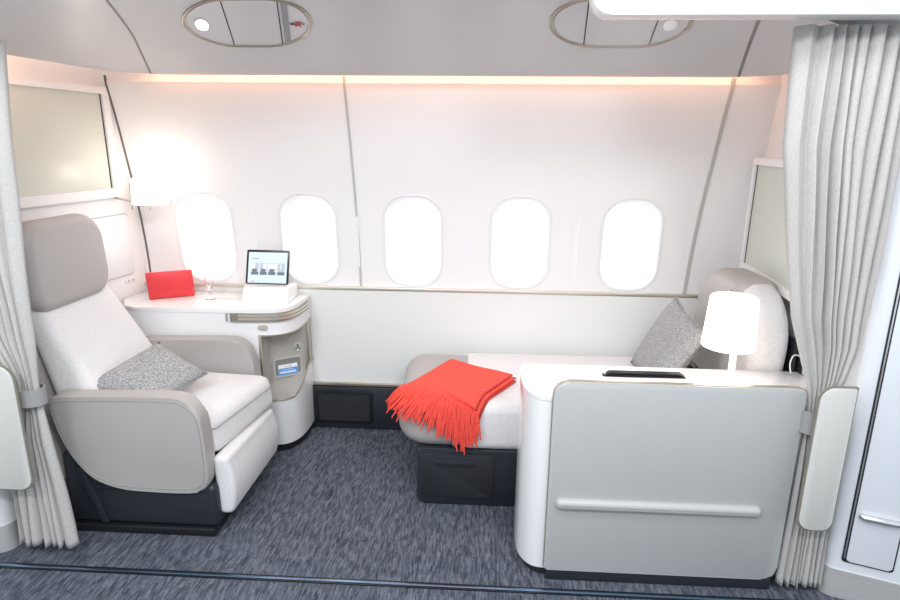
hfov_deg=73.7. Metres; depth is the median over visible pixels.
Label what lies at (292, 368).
card
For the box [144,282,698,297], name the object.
trim
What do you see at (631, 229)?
window
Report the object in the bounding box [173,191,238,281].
window
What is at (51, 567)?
trim
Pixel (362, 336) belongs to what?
wall
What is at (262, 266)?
tablet
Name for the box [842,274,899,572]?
door
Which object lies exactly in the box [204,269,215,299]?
champagne flute
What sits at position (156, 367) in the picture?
throw cushion
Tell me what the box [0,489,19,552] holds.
wall
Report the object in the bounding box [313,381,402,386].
trim
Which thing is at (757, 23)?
trim
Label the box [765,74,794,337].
wall
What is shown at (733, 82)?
trim
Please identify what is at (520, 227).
window
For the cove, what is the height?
0.268 m
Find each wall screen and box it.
[8,75,120,207]
[739,158,789,300]
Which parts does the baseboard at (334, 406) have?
grille frame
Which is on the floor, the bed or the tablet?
the bed
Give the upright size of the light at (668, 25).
0.022 m
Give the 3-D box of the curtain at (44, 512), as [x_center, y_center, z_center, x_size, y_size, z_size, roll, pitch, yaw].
[-1.609,0.076,2.143,0.355,1.867,0.088,1,15,0]
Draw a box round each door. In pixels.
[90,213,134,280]
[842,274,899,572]
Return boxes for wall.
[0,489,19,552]
[7,55,146,483]
[99,81,781,293]
[146,285,697,383]
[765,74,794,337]
[801,20,899,599]
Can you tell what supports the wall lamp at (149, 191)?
attached to the wall at (468, 148)
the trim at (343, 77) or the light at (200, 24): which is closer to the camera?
the light at (200, 24)
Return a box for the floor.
[0,427,843,599]
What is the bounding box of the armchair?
[22,213,278,535]
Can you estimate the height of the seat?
1.046 m
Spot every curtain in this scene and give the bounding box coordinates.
[0,40,79,548]
[775,23,899,588]
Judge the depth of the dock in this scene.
3.08 m
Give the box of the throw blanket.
[386,359,515,454]
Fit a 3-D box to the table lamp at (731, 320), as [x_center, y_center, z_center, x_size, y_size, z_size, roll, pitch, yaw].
[1.025,0.151,2.207,0.186,0.336,0.186,1,15,3]
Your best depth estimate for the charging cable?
2.36 m
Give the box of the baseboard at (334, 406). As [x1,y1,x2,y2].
[313,385,401,429]
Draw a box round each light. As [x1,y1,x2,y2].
[195,19,208,29]
[663,20,677,30]
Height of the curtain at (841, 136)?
1.923 m
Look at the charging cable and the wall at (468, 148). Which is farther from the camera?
the wall at (468, 148)
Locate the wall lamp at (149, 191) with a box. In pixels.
[114,177,168,210]
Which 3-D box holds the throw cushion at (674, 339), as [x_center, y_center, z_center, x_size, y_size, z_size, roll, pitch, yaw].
[0.994,0.209,2.752,0.211,0.355,0.484,1,15,3]
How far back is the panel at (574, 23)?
2.23 m
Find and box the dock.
[242,283,297,304]
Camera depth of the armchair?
2.47 m
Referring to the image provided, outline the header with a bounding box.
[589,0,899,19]
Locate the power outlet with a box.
[293,341,301,351]
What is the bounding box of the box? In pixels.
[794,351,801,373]
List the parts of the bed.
handle, drawer, mattress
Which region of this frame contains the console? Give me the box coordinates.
[514,364,806,588]
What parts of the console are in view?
latch handle, recess plate, bumper rail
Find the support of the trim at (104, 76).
attached to the wall at (17, 66)
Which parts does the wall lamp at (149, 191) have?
lamp shade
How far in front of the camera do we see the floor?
2.42 m
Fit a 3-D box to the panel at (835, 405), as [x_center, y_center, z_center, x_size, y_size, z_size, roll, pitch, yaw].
[1.265,0.542,2.020,0.124,0.539,0.010,1,15,3]
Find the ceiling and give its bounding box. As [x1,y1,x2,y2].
[0,0,856,76]
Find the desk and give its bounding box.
[123,291,313,450]
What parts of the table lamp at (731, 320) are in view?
lamp shade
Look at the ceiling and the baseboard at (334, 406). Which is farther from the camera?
the baseboard at (334, 406)
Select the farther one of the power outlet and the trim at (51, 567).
the power outlet
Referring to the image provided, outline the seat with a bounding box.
[686,268,797,371]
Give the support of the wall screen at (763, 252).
attached to the wall at (775, 144)
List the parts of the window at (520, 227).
pane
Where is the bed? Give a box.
[399,352,633,505]
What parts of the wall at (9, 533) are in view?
kick plate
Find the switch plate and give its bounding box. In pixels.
[125,277,134,283]
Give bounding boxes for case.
[145,269,194,298]
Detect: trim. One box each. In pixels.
[0,562,786,599]
[103,75,150,271]
[105,0,151,73]
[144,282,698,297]
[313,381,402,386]
[342,76,361,285]
[683,78,736,292]
[737,20,760,76]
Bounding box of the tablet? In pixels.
[246,250,289,284]
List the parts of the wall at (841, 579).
kick plate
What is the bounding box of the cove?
[100,70,780,85]
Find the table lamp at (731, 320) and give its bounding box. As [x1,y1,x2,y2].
[701,292,758,383]
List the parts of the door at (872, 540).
handle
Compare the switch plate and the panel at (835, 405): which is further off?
the switch plate
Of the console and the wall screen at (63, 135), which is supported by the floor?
the console
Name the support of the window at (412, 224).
in the wall at (468, 148)
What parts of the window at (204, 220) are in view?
pane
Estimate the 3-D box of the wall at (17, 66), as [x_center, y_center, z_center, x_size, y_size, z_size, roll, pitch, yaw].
[-1.895,-0.127,2.456,0.079,2.160,1.829,3,15,11]
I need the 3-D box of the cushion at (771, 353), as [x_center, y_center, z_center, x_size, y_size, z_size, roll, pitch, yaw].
[1.294,0.149,2.715,0.172,0.530,0.688,1,15,3]
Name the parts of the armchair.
backrest, armrest, armrest, seat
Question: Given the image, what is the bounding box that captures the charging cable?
[789,354,799,372]
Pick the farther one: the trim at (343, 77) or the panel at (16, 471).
the trim at (343, 77)
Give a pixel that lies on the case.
(177, 283)
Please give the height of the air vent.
0.160 m
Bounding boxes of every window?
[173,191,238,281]
[277,193,340,283]
[382,194,443,286]
[488,196,551,288]
[597,197,664,290]
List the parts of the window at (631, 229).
pane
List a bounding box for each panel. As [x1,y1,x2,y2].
[0,364,34,489]
[181,0,312,46]
[549,0,693,47]
[796,386,858,530]
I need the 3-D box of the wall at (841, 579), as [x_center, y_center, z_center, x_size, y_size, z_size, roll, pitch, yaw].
[1.648,-0.045,2.012,0.521,2.300,0.589,1,15,3]
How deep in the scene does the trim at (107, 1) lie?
2.26 m
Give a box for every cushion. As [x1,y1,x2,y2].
[97,341,207,390]
[630,296,702,367]
[727,284,787,370]
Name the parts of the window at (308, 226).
pane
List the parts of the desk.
niche trim, niche trim, post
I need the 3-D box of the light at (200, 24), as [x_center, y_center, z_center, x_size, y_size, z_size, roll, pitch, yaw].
[-0.937,-1.040,2.266,0.058,0.026,0.090,1,15,3]
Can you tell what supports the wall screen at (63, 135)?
attached to the wall at (17, 66)
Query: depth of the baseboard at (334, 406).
3.42 m
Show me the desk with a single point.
(279, 334)
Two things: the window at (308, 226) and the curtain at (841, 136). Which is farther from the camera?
the window at (308, 226)
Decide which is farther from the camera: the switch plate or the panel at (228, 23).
the switch plate
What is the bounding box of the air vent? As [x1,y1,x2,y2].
[318,394,369,420]
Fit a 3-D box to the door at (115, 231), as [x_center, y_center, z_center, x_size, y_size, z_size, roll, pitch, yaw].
[-1.740,-0.251,3.004,0.007,0.325,0.424,3,15,11]
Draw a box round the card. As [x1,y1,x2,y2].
[278,362,297,375]
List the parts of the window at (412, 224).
pane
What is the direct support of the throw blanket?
on the bed

